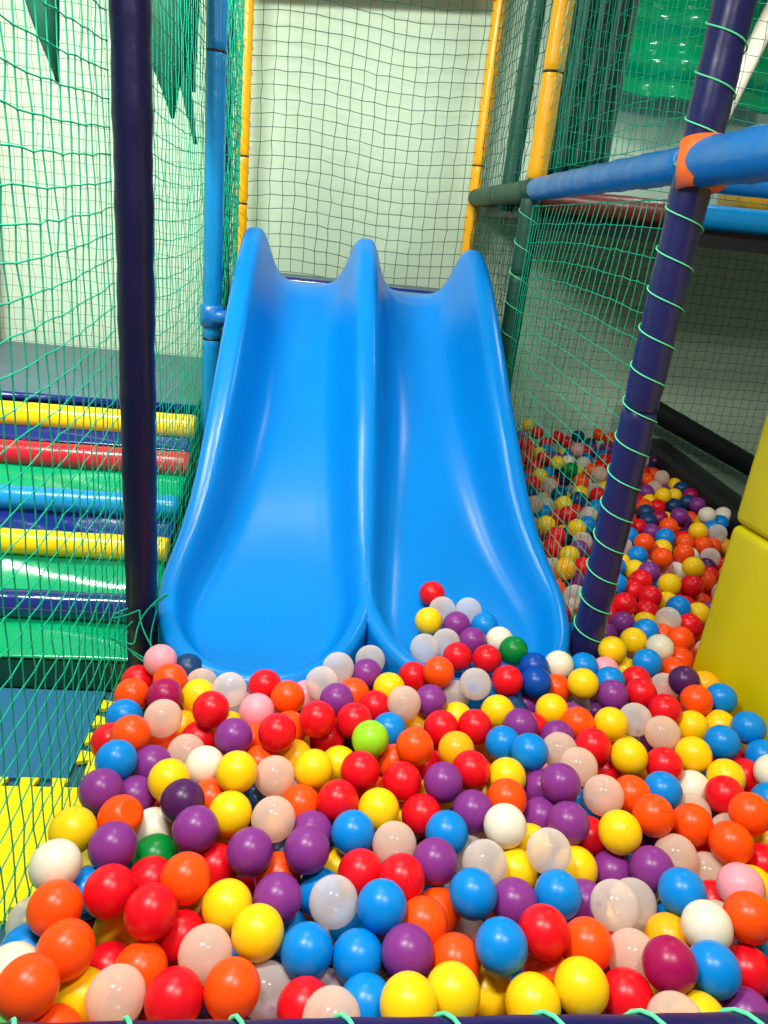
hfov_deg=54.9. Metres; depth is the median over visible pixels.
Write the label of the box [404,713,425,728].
ball
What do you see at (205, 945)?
ball
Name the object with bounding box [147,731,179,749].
ball
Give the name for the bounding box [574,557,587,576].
ball
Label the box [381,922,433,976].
ball
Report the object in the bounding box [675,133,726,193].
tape
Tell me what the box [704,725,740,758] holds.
ball
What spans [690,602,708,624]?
ball
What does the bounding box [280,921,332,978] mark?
ball
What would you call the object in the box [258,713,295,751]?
ball
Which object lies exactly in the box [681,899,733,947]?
ball
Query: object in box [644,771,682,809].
ball
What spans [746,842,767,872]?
ball
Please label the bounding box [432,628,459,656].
ball
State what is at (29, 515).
sheet
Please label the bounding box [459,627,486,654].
ball
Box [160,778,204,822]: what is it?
ball
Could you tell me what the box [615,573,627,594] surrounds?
ball
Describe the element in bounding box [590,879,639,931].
ball
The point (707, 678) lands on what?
ball
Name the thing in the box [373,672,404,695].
ball
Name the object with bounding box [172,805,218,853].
ball
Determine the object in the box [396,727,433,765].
ball
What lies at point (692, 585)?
ball
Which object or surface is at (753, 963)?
ball
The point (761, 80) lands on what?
banner
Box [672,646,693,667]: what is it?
ball
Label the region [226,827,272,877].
ball
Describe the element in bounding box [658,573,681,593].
ball
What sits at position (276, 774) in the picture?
ball
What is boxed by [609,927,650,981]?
ball
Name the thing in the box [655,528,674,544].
ball
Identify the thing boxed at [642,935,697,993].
ball
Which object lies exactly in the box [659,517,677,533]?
ball
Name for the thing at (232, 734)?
ball
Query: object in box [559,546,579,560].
ball
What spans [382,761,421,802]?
ball
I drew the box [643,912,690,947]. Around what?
ball
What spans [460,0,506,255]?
post
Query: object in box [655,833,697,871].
ball
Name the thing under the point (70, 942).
ball
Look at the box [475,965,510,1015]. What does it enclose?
ball
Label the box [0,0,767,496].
wall
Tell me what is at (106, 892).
ball
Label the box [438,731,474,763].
ball
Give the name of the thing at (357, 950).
ball
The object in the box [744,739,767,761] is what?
ball
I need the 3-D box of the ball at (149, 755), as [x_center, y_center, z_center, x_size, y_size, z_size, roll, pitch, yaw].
[-0.473,0.515,1.506,0.080,0.080,0.080,11,22,11]
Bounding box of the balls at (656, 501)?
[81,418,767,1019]
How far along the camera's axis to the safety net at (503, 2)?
3.46 m
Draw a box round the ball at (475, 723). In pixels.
[458,709,491,744]
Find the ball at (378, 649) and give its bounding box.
[355,645,384,669]
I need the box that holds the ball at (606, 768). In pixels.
[597,757,621,779]
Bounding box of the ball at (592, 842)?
[577,816,606,856]
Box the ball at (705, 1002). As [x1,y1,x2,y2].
[685,990,721,1011]
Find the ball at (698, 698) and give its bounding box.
[679,685,712,715]
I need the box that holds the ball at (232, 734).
[214,717,252,754]
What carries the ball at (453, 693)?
on the balls at (656, 501)
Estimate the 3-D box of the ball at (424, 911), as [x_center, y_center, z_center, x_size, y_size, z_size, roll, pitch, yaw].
[0.064,0.667,1.200,0.080,0.080,0.080,14,22,19]
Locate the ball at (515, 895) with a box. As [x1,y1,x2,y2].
[492,877,537,923]
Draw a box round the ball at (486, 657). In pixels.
[472,644,501,673]
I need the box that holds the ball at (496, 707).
[481,694,513,727]
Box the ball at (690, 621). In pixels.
[676,613,701,636]
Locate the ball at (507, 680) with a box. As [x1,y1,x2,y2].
[492,665,522,696]
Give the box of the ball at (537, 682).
[522,667,551,698]
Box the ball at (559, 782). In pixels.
[540,762,580,803]
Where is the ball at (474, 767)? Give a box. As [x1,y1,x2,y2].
[452,750,489,789]
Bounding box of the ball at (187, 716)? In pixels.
[177,710,194,734]
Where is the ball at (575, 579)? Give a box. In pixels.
[562,572,583,592]
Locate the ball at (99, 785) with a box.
[78,768,123,813]
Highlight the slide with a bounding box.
[158,227,569,712]
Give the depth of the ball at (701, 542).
3.09 m
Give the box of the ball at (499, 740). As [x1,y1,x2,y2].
[485,725,518,759]
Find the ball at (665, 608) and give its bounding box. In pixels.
[655,607,681,625]
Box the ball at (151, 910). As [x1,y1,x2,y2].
[123,882,177,941]
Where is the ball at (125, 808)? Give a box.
[97,794,143,833]
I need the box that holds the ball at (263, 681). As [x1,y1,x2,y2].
[248,669,280,697]
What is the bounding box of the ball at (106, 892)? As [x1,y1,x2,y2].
[83,863,136,919]
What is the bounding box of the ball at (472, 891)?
[449,867,496,920]
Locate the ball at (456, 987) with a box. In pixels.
[427,961,480,1016]
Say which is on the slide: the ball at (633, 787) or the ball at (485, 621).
the ball at (485, 621)
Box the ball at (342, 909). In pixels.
[328,898,373,943]
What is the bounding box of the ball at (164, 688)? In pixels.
[146,678,182,705]
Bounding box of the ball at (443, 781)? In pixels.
[423,761,462,803]
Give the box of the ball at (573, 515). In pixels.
[559,506,577,523]
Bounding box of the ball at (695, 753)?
[674,736,712,772]
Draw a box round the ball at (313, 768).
[294,749,332,789]
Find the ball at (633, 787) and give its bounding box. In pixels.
[617,775,650,813]
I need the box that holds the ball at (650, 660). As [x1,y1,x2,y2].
[632,649,661,676]
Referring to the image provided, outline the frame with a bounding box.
[0,459,195,689]
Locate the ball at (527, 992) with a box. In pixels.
[505,971,560,1014]
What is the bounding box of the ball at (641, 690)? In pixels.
[626,678,656,709]
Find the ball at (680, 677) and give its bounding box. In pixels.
[668,666,700,694]
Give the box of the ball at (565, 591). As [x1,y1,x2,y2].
[563,585,581,608]
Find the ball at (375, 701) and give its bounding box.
[359,690,388,719]
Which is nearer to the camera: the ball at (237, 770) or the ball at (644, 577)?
the ball at (237, 770)
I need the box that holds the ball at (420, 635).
[410,633,438,662]
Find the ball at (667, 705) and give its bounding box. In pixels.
[648,694,681,722]
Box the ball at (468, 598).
[456,597,481,623]
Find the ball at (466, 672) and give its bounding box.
[459,668,490,699]
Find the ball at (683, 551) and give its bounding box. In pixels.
[673,543,694,562]
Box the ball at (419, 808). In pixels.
[401,793,440,836]
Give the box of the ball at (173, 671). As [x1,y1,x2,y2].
[153,663,187,688]
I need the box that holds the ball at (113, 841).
[87,821,137,868]
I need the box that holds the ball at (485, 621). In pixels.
[471,612,497,635]
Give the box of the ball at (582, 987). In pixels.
[554,956,608,1013]
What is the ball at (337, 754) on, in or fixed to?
on the balls at (656, 501)
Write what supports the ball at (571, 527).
on the balls at (656, 501)
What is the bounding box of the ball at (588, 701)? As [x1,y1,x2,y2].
[586,699,590,711]
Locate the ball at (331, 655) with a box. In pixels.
[322,652,353,682]
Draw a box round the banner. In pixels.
[623,0,767,113]
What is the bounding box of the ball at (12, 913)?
[5,896,30,934]
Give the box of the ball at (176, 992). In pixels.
[144,965,202,1019]
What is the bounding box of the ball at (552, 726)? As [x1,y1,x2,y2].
[540,720,574,740]
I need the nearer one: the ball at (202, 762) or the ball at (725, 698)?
the ball at (202, 762)
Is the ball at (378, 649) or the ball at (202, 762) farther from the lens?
the ball at (378, 649)
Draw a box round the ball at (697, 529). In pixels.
[688,522,707,539]
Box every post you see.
[108,0,158,717]
[202,0,227,440]
[221,0,235,337]
[232,0,253,279]
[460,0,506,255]
[498,0,545,211]
[501,198,540,387]
[526,0,575,179]
[567,0,756,706]
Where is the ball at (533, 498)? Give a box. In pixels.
[529,495,542,512]
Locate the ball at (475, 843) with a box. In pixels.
[462,839,507,884]
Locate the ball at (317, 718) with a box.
[299,700,335,737]
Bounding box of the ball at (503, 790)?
[487,778,526,813]
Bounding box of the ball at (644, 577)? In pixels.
[629,569,652,585]
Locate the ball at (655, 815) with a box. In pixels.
[632,794,674,837]
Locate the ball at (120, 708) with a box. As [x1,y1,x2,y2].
[105,699,142,722]
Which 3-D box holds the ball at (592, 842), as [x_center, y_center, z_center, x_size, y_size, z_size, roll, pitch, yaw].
[0.404,0.644,1.466,0.080,0.080,0.080,14,22,19]
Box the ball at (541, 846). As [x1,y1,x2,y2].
[515,823,551,866]
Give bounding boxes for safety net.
[0,0,167,935]
[0,0,238,355]
[152,0,206,600]
[221,0,244,336]
[247,0,493,285]
[469,0,552,329]
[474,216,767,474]
[507,0,758,657]
[542,0,710,170]
[547,0,638,174]
[554,0,767,204]
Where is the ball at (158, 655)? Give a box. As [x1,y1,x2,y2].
[143,644,176,675]
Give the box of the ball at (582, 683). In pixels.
[567,668,598,699]
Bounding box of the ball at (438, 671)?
[423,656,453,687]
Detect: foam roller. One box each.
[0,400,197,438]
[0,439,191,475]
[0,484,179,518]
[0,588,125,621]
[1,528,170,561]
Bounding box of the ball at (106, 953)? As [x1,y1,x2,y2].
[89,941,126,970]
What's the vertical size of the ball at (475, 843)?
0.080 m
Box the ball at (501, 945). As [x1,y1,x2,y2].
[475,916,527,976]
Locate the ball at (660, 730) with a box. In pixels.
[644,715,680,748]
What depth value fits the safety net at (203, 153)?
2.44 m
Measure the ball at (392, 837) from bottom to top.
0.080 m
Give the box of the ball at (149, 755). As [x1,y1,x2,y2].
[132,745,170,777]
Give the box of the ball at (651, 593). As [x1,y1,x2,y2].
[638,585,662,606]
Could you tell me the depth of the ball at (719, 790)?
1.53 m
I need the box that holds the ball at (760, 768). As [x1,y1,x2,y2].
[753,754,767,782]
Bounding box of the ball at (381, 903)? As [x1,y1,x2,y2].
[357,878,406,934]
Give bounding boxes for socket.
[210,310,225,325]
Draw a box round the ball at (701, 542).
[694,536,712,554]
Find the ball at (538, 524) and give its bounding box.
[536,515,555,534]
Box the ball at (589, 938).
[564,916,613,970]
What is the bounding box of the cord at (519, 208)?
[501,208,537,369]
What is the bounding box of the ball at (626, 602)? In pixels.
[612,592,636,614]
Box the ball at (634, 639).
[620,627,646,653]
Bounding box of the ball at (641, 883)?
[609,877,656,927]
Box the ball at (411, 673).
[398,661,426,690]
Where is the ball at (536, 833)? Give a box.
[526,827,571,873]
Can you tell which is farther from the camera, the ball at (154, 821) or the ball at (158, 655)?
the ball at (158, 655)
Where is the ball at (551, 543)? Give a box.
[542,538,561,557]
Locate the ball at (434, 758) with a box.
[415,752,439,779]
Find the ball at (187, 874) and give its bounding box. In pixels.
[160,851,210,905]
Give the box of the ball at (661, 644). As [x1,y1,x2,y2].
[645,634,673,659]
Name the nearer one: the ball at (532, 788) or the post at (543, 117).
the ball at (532, 788)
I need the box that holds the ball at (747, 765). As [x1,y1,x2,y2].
[732,758,757,791]
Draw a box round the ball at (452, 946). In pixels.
[430,932,480,978]
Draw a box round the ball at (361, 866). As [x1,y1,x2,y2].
[337,848,381,896]
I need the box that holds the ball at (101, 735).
[90,722,114,755]
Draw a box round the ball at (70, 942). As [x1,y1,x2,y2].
[35,918,95,982]
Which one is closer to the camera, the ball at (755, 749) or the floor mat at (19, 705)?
the ball at (755, 749)
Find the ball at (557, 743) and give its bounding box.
[544,732,576,765]
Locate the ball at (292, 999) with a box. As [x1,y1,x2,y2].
[276,976,324,1018]
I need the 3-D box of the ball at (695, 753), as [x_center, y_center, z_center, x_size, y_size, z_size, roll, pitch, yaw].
[0.701,0.549,1.676,0.080,0.080,0.080,12,22,15]
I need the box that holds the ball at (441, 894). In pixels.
[421,887,460,932]
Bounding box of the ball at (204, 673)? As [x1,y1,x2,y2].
[187,668,218,690]
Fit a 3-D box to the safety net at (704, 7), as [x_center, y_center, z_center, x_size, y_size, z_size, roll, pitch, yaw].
[0.706,-1.673,2.119,0.059,1.205,1.325,4,21,-7]
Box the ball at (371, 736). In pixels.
[352,720,388,757]
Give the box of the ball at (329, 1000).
[302,985,360,1017]
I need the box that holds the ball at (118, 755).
[94,739,137,779]
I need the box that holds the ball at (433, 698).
[417,684,446,717]
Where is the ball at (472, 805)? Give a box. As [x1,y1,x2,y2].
[452,789,492,833]
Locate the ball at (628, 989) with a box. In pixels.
[604,967,653,1014]
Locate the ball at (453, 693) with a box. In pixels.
[442,680,468,704]
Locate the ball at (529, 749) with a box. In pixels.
[511,733,548,771]
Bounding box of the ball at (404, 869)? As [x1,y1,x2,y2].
[378,852,424,900]
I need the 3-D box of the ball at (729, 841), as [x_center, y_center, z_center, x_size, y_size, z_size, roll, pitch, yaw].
[0.661,0.631,1.410,0.080,0.080,0.080,14,22,20]
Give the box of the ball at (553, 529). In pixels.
[546,526,565,544]
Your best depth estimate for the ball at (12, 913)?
1.18 m
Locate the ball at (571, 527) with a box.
[567,519,586,537]
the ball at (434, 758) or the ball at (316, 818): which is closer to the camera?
the ball at (316, 818)
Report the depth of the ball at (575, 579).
2.65 m
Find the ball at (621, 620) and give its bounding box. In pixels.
[609,611,635,635]
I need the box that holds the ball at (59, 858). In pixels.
[28,838,81,888]
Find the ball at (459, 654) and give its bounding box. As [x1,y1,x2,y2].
[443,642,471,671]
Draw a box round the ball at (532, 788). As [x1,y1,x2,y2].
[524,769,545,800]
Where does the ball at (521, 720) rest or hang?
on the balls at (656, 501)
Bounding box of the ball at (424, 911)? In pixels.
[402,895,447,943]
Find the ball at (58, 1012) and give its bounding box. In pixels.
[32,1003,81,1022]
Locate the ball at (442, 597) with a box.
[429,596,455,622]
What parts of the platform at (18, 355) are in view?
trim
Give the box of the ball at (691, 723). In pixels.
[677,710,709,739]
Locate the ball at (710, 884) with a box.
[703,879,722,901]
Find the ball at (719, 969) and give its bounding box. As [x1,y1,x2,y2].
[690,940,741,1000]
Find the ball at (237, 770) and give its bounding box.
[216,750,257,792]
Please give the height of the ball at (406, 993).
0.080 m
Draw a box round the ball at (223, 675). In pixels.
[212,672,246,706]
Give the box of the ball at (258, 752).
[246,745,275,765]
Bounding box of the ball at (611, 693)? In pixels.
[597,680,628,709]
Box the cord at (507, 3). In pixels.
[471,3,507,181]
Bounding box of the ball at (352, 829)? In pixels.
[331,809,374,854]
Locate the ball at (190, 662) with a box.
[177,653,201,675]
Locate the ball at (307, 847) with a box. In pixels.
[284,825,329,874]
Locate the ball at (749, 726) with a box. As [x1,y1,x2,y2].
[730,711,766,744]
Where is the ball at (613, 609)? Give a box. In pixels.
[608,605,616,622]
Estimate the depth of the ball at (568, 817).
1.39 m
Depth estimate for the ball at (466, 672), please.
1.84 m
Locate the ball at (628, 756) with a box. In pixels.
[610,737,647,774]
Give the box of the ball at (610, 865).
[594,850,632,896]
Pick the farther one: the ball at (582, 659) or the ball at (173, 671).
the ball at (582, 659)
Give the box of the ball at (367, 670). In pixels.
[351,658,381,689]
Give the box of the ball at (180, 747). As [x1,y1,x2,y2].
[167,734,204,763]
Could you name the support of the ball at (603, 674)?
on the balls at (656, 501)
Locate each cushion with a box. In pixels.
[692,525,767,749]
[737,412,767,538]
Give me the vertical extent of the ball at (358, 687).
0.080 m
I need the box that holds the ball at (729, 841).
[708,820,753,863]
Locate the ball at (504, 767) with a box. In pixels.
[488,757,525,787]
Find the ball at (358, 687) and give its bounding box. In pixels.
[342,677,368,702]
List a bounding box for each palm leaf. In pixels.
[25,0,59,82]
[151,0,194,118]
[180,59,196,143]
[189,0,199,91]
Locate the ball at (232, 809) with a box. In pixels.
[209,790,251,836]
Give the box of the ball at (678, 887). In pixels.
[658,867,706,916]
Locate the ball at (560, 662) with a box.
[546,650,573,677]
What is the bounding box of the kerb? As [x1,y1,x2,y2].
[648,438,741,557]
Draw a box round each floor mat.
[0,688,104,781]
[0,777,90,924]
[76,700,185,777]
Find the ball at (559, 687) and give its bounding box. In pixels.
[548,674,570,701]
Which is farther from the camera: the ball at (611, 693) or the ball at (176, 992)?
the ball at (611, 693)
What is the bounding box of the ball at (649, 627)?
[633,618,659,639]
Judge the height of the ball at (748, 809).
0.080 m
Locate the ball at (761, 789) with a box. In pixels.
[751,782,767,801]
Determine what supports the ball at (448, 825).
on the balls at (656, 501)
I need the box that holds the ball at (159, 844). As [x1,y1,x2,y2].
[131,833,178,865]
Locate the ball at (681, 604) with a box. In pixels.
[665,595,690,618]
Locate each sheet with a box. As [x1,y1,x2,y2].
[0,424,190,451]
[0,463,184,498]
[0,509,175,541]
[0,554,165,593]
[0,617,127,661]
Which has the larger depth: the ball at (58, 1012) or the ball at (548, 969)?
the ball at (548, 969)
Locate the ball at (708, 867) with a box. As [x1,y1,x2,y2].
[695,851,725,880]
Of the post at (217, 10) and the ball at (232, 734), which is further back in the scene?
the post at (217, 10)
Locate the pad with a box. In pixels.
[692,412,767,749]
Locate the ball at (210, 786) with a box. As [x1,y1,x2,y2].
[198,778,224,807]
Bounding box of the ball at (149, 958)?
[114,941,167,990]
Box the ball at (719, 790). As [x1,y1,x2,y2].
[704,775,744,813]
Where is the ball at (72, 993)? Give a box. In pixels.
[54,966,99,1021]
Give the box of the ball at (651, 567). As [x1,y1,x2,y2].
[638,562,660,582]
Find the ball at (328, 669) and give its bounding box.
[305,666,337,699]
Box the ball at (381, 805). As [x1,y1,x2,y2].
[358,787,398,831]
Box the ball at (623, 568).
[620,560,625,574]
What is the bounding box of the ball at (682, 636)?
[667,626,694,649]
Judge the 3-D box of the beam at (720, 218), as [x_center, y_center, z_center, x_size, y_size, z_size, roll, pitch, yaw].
[1.880,-1.226,3.201,2.501,0.130,0.102,4,21,-7]
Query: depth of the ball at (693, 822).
1.44 m
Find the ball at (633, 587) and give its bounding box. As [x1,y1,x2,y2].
[625,580,643,601]
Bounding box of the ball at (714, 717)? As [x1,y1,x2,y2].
[704,709,732,726]
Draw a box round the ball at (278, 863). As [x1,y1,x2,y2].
[255,851,300,885]
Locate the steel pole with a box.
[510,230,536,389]
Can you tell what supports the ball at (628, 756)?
on the balls at (656, 501)
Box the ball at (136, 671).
[121,665,152,686]
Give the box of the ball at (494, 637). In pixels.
[486,627,512,649]
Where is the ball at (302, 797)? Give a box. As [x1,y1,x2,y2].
[282,784,318,817]
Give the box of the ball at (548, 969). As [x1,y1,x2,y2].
[522,954,565,984]
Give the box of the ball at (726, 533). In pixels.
[708,524,727,541]
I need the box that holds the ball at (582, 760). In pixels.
[559,747,597,786]
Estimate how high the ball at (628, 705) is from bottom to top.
0.080 m
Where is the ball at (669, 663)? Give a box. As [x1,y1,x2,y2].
[659,656,686,681]
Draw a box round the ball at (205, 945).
[178,923,232,985]
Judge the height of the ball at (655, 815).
0.081 m
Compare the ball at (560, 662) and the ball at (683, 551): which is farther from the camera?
the ball at (683, 551)
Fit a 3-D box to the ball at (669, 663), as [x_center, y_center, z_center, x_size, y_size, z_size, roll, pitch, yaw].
[0.829,0.454,2.117,0.080,0.080,0.080,11,22,12]
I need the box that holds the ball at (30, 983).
[0,952,59,1021]
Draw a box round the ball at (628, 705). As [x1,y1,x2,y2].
[621,703,651,736]
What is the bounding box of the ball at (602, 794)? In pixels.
[583,774,623,815]
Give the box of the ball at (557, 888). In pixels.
[534,869,581,920]
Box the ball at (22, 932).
[0,923,39,947]
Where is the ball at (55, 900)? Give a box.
[26,879,82,936]
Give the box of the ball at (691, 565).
[682,557,704,576]
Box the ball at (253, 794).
[242,782,266,821]
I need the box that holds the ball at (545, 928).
[518,903,569,961]
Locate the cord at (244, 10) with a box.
[233,10,253,236]
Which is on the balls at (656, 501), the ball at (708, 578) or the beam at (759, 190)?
the ball at (708, 578)
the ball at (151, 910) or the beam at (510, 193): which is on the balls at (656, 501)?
the ball at (151, 910)
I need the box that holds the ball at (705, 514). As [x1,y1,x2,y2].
[698,507,716,523]
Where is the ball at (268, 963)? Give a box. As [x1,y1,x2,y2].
[248,960,291,1018]
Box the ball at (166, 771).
[147,758,189,800]
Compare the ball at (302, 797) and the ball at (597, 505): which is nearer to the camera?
the ball at (302, 797)
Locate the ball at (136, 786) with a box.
[123,775,155,809]
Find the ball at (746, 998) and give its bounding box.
[718,985,767,1011]
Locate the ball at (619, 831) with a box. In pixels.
[598,809,641,854]
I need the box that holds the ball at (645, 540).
[634,533,654,551]
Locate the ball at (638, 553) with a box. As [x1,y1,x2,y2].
[627,546,647,562]
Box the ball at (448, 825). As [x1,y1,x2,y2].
[425,810,467,853]
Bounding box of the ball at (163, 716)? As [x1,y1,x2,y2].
[144,699,181,737]
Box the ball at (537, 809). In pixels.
[523,796,554,837]
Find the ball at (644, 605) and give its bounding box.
[634,600,657,615]
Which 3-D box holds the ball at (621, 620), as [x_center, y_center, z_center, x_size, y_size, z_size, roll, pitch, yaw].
[0.753,0.354,2.334,0.080,0.080,0.080,12,22,16]
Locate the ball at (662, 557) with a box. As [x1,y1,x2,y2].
[651,548,672,568]
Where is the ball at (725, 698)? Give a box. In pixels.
[707,683,737,712]
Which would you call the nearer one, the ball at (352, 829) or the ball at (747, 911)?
the ball at (747, 911)
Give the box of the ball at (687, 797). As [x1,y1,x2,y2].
[680,793,711,817]
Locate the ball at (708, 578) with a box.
[699,570,715,590]
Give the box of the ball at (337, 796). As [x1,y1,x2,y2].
[317,779,358,822]
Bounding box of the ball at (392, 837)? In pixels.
[372,821,416,862]
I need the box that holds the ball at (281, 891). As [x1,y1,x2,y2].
[253,872,301,924]
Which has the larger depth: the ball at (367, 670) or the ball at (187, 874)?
the ball at (367, 670)
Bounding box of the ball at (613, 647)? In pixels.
[598,636,626,663]
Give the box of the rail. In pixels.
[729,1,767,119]
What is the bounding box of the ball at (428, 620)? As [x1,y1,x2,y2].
[415,607,441,634]
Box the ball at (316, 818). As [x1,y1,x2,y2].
[292,810,331,843]
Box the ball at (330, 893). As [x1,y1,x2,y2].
[299,867,342,917]
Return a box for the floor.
[0,486,679,1019]
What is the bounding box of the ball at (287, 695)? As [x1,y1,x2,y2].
[270,680,304,712]
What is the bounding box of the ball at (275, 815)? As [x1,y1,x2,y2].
[251,796,294,842]
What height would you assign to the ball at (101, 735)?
0.080 m
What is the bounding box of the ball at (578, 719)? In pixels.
[561,707,594,738]
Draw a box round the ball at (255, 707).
[239,693,273,724]
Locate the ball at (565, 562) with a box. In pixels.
[554,558,576,579]
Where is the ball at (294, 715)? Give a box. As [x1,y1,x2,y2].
[282,710,305,740]
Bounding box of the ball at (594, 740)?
[575,728,611,764]
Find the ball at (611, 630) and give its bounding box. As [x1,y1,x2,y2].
[605,623,617,636]
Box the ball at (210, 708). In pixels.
[192,691,229,727]
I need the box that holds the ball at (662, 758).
[646,746,683,779]
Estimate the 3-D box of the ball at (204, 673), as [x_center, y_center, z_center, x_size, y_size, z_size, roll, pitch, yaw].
[-0.445,0.422,1.807,0.080,0.080,0.080,14,22,19]
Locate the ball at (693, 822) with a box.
[672,803,713,845]
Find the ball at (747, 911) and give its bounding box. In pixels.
[723,890,767,944]
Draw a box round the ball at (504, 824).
[483,803,526,848]
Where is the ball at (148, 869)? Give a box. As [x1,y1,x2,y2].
[130,855,167,887]
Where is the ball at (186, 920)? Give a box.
[154,909,204,965]
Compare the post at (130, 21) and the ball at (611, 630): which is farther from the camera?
the ball at (611, 630)
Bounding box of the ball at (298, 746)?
[276,739,310,767]
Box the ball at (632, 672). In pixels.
[622,666,651,685]
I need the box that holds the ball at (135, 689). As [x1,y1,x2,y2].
[113,678,148,708]
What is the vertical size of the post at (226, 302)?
2.990 m
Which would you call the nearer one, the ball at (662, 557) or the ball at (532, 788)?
the ball at (532, 788)
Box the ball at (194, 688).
[182,678,211,711]
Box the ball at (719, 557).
[700,548,720,564]
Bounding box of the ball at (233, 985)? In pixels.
[203,956,260,1019]
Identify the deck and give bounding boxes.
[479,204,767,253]
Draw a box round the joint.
[200,303,225,327]
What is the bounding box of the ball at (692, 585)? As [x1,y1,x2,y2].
[680,575,703,596]
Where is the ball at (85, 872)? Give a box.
[74,867,95,920]
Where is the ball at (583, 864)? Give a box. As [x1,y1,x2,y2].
[554,845,597,881]
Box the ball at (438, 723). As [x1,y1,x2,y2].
[424,710,458,745]
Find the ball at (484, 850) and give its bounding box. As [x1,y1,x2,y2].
[456,833,487,872]
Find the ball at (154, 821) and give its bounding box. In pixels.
[136,807,172,841]
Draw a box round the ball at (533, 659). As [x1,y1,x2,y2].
[519,652,548,673]
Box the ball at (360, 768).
[341,750,379,791]
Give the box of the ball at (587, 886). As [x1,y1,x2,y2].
[569,878,606,919]
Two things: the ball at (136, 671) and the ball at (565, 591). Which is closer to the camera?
the ball at (136, 671)
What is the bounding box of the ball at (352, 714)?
[336,702,371,738]
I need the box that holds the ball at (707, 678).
[697,670,719,688]
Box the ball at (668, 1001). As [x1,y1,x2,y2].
[646,990,700,1012]
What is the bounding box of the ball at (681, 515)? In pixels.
[670,507,688,524]
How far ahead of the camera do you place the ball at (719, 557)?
3.03 m
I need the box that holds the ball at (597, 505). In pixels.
[588,499,599,513]
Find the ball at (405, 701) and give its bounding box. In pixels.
[387,686,420,719]
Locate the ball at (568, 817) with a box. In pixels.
[547,801,589,845]
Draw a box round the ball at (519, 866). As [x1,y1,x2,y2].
[493,848,537,887]
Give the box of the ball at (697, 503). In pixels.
[689,497,705,512]
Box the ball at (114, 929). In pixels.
[93,914,138,945]
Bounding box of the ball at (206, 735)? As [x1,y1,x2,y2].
[181,721,215,746]
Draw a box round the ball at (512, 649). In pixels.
[499,636,527,664]
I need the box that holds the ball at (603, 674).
[596,666,624,685]
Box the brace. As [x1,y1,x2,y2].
[656,401,753,476]
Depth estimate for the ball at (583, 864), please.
1.36 m
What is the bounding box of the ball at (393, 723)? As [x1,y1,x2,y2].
[375,712,405,744]
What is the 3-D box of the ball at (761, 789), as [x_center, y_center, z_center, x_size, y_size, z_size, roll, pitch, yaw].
[0.821,0.615,1.573,0.080,0.080,0.080,0,22,-16]
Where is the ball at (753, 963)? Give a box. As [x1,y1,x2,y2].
[729,943,767,997]
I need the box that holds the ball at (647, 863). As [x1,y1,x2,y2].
[629,845,673,892]
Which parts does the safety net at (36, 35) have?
loose cord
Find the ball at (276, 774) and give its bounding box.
[255,755,294,796]
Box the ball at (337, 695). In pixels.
[320,683,353,717]
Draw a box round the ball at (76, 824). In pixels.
[48,806,97,852]
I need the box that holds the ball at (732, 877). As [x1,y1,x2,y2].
[716,862,765,901]
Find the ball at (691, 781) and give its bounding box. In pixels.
[678,770,707,798]
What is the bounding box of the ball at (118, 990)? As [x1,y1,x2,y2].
[84,963,145,1020]
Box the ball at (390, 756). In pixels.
[377,744,401,776]
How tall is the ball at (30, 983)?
0.080 m
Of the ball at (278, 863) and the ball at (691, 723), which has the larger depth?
the ball at (691, 723)
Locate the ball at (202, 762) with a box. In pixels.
[185,745,222,782]
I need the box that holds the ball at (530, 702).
[518,694,537,711]
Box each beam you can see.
[0,1007,767,1023]
[284,276,435,293]
[468,180,529,206]
[526,146,678,200]
[539,194,767,235]
[685,124,767,187]
[715,182,767,198]
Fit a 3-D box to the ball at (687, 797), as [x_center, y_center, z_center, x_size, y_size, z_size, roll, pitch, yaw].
[0.645,0.632,1.555,0.080,0.080,0.080,8,21,3]
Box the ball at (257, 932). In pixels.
[231,903,283,962]
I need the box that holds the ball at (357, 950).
[332,928,382,983]
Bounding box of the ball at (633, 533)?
[626,527,638,545]
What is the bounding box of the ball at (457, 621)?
[443,611,469,638]
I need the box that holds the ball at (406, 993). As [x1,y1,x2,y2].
[380,971,437,1016]
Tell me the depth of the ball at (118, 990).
1.00 m
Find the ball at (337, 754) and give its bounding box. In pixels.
[325,745,352,780]
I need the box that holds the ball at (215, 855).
[199,843,236,888]
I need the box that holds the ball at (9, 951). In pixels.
[0,941,35,972]
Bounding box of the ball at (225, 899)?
[202,878,252,933]
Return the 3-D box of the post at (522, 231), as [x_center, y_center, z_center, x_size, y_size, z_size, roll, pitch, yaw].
[0.519,-0.509,3.321,0.081,1.660,0.081,16,23,23]
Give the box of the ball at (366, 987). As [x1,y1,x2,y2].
[343,972,385,1016]
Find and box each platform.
[0,340,201,465]
[229,273,438,294]
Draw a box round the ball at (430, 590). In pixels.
[419,581,444,606]
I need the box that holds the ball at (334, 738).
[310,723,344,751]
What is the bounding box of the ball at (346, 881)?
[309,874,357,929]
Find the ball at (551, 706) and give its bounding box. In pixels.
[535,693,567,721]
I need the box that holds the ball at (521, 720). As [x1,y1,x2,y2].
[503,708,537,734]
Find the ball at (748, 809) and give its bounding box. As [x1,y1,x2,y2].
[728,792,767,835]
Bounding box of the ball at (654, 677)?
[651,673,677,697]
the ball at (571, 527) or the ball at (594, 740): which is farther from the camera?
the ball at (571, 527)
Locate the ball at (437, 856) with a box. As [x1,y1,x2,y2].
[413,837,457,886]
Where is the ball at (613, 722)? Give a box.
[594,707,628,741]
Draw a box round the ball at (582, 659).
[572,652,598,674]
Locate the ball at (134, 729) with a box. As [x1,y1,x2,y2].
[110,715,150,751]
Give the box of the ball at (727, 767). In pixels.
[706,758,745,788]

